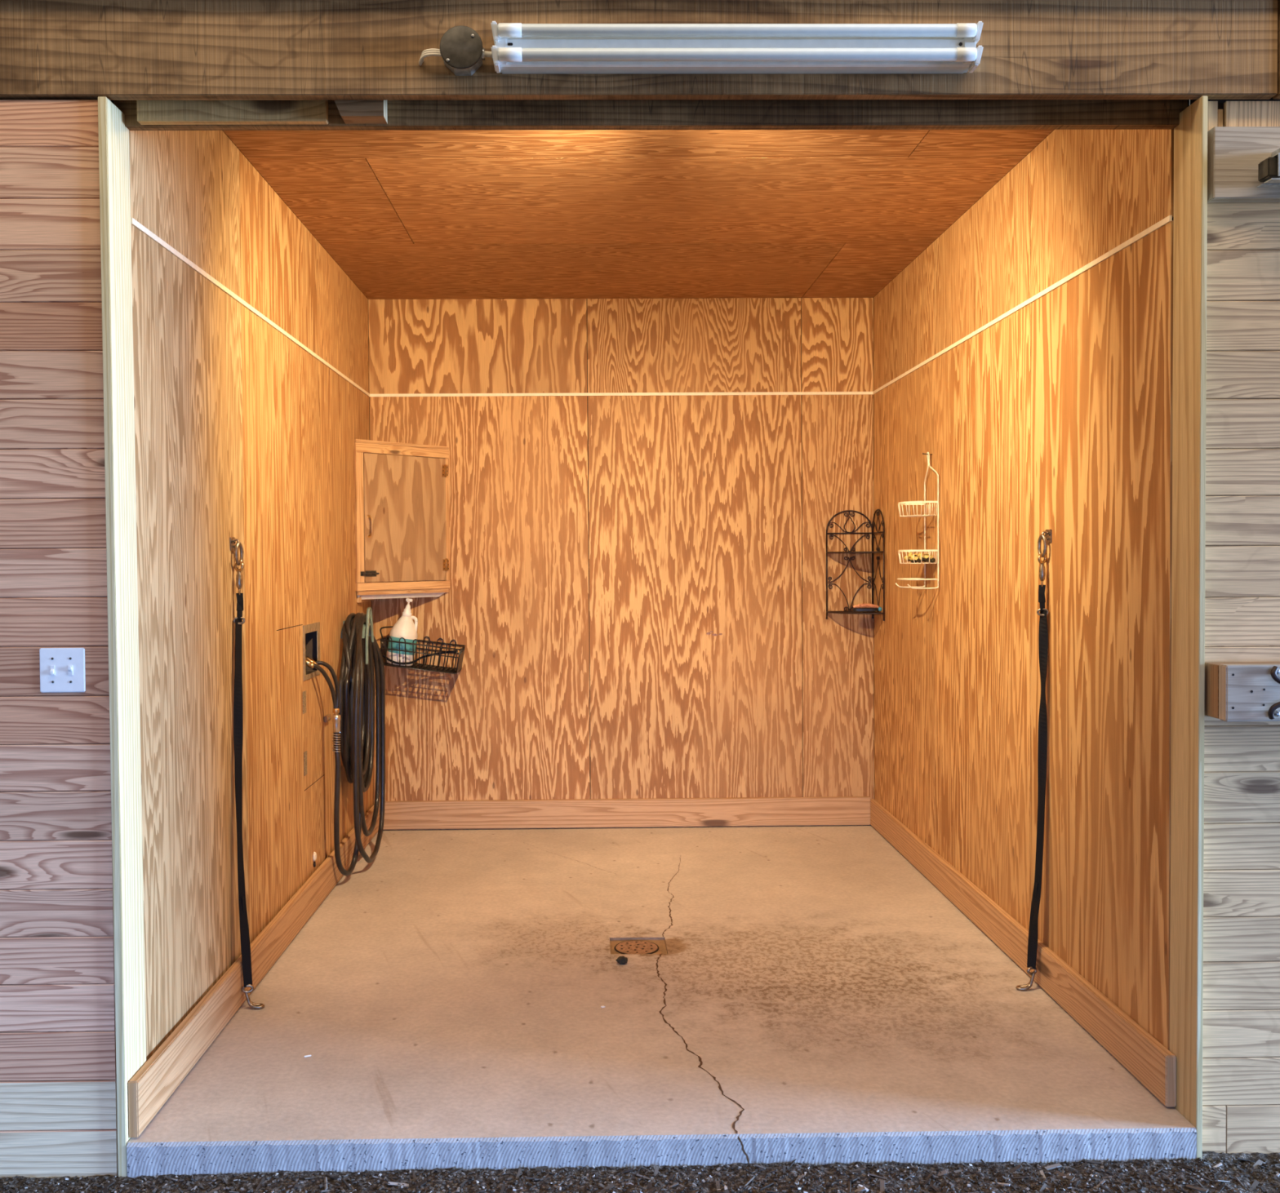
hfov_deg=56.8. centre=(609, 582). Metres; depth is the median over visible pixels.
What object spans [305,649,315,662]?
faucet
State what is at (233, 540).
ring
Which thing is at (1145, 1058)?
baseboard
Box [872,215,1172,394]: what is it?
trim
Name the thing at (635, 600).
wall
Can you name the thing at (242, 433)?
wall
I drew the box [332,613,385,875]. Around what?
garden hose
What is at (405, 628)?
jug
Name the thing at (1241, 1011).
wall
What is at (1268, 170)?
door track
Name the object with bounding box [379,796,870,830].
baseboard
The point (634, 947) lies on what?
floor drain
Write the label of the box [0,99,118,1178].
wall
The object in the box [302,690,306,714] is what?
hinge plate
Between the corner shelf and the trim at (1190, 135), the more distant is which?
the corner shelf
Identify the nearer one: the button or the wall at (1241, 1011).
the wall at (1241, 1011)
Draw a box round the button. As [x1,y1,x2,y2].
[324,714,331,723]
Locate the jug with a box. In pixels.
[386,598,417,666]
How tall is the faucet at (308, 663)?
0.075 m
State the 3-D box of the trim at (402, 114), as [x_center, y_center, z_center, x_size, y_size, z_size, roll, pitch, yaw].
[0.120,-1.390,3.237,2.928,0.290,0.038,0,1,-1]
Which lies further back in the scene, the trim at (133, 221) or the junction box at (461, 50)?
the trim at (133, 221)
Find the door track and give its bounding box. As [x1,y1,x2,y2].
[1256,147,1279,187]
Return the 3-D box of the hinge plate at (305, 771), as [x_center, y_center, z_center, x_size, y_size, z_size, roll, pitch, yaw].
[-1.326,0.791,5.157,0.003,0.104,0.050,0,1,-1]
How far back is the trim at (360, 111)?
3.15 m
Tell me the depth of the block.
3.06 m
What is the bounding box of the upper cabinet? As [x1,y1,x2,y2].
[353,439,450,602]
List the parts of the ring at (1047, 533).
plate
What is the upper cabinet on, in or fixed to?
attached to the wall at (635, 600)
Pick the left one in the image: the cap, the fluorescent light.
the cap
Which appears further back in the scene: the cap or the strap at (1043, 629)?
the cap
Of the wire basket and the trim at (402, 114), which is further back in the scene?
the wire basket
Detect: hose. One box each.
[308,661,339,715]
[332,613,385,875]
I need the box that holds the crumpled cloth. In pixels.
[903,552,935,563]
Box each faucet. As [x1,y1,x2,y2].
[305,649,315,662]
[305,658,311,666]
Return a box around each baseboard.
[128,804,379,1137]
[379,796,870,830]
[870,799,1176,1107]
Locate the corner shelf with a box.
[826,509,884,621]
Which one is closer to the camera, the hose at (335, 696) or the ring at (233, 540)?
the ring at (233, 540)
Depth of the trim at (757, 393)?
6.72 m
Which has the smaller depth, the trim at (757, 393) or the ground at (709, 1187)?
the ground at (709, 1187)
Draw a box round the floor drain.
[614,940,658,954]
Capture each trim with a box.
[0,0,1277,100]
[97,96,146,1177]
[113,99,1187,130]
[130,217,369,396]
[136,100,328,124]
[334,99,387,124]
[369,391,872,396]
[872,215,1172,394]
[1169,95,1208,1159]
[1272,0,1279,99]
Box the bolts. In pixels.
[1267,666,1279,719]
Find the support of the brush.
on the corner shelf
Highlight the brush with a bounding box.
[853,603,881,611]
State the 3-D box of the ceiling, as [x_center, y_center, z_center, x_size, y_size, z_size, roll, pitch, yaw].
[0.093,-1.606,4.978,3.068,0.060,3.673,0,1,-1]
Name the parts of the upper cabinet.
handle, underside panel, door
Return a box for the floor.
[126,825,1196,1178]
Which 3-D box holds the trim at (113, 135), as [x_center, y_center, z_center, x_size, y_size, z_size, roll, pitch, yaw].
[-1.308,0.162,3.182,0.034,2.857,0.152,0,1,-1]
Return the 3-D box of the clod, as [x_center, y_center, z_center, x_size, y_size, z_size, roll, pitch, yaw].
[0.045,1.436,4.494,0.046,0.028,0.036,0,1,-1]
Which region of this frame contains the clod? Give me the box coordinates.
[615,956,627,964]
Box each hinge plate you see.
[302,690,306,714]
[303,751,307,776]
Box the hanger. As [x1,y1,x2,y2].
[341,607,373,664]
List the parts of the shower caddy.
frame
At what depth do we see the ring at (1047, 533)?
4.17 m
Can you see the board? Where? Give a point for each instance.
(1234, 153)
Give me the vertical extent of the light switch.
0.118 m
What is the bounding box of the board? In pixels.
[1207,126,1279,202]
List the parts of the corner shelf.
wing frame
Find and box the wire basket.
[379,626,465,674]
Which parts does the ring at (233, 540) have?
plate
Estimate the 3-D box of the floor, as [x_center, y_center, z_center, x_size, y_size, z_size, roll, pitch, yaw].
[0.121,1.521,4.968,2.853,0.161,3.637,0,1,-1]
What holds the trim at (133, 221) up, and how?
attached to the wall at (242, 433)
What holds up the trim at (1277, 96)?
attached to the wall at (1241, 1011)
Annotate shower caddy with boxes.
[895,452,938,589]
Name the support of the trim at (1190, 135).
attached to the wall at (1055, 415)
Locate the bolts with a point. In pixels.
(1272, 713)
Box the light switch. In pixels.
[39,648,85,693]
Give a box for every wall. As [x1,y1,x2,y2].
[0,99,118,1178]
[110,100,373,1062]
[368,297,874,805]
[873,99,1189,1051]
[1190,97,1279,1154]
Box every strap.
[233,542,264,1009]
[1015,534,1048,991]
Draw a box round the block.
[1204,662,1279,721]
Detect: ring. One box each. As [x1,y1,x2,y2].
[229,537,239,551]
[1041,529,1051,542]
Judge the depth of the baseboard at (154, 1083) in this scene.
3.86 m
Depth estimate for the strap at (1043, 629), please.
4.18 m
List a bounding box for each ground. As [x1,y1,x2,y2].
[0,1151,1279,1192]
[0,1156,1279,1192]
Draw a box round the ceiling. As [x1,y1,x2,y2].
[222,129,1053,299]
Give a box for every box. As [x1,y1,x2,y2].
[302,622,320,681]
[418,25,493,75]
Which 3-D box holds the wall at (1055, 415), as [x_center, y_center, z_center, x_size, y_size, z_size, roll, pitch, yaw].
[1.562,-0.029,5.059,0.050,3.116,3.518,0,1,-1]
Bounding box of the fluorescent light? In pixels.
[490,21,983,73]
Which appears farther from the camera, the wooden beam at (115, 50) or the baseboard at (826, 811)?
the baseboard at (826, 811)
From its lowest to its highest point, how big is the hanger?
0.282 m
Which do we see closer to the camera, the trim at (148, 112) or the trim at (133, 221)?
the trim at (148, 112)
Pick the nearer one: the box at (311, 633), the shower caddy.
the box at (311, 633)
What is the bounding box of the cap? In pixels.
[312,852,316,867]
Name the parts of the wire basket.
cord, plate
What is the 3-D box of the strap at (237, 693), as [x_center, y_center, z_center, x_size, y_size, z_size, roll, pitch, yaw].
[-1.262,0.664,4.093,0.065,1.607,0.153,-1,1,-40]
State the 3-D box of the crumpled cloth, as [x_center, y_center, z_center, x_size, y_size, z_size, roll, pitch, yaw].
[1.460,-0.115,5.580,0.109,0.050,0.181,0,1,-1]
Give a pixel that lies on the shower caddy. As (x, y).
(907, 503)

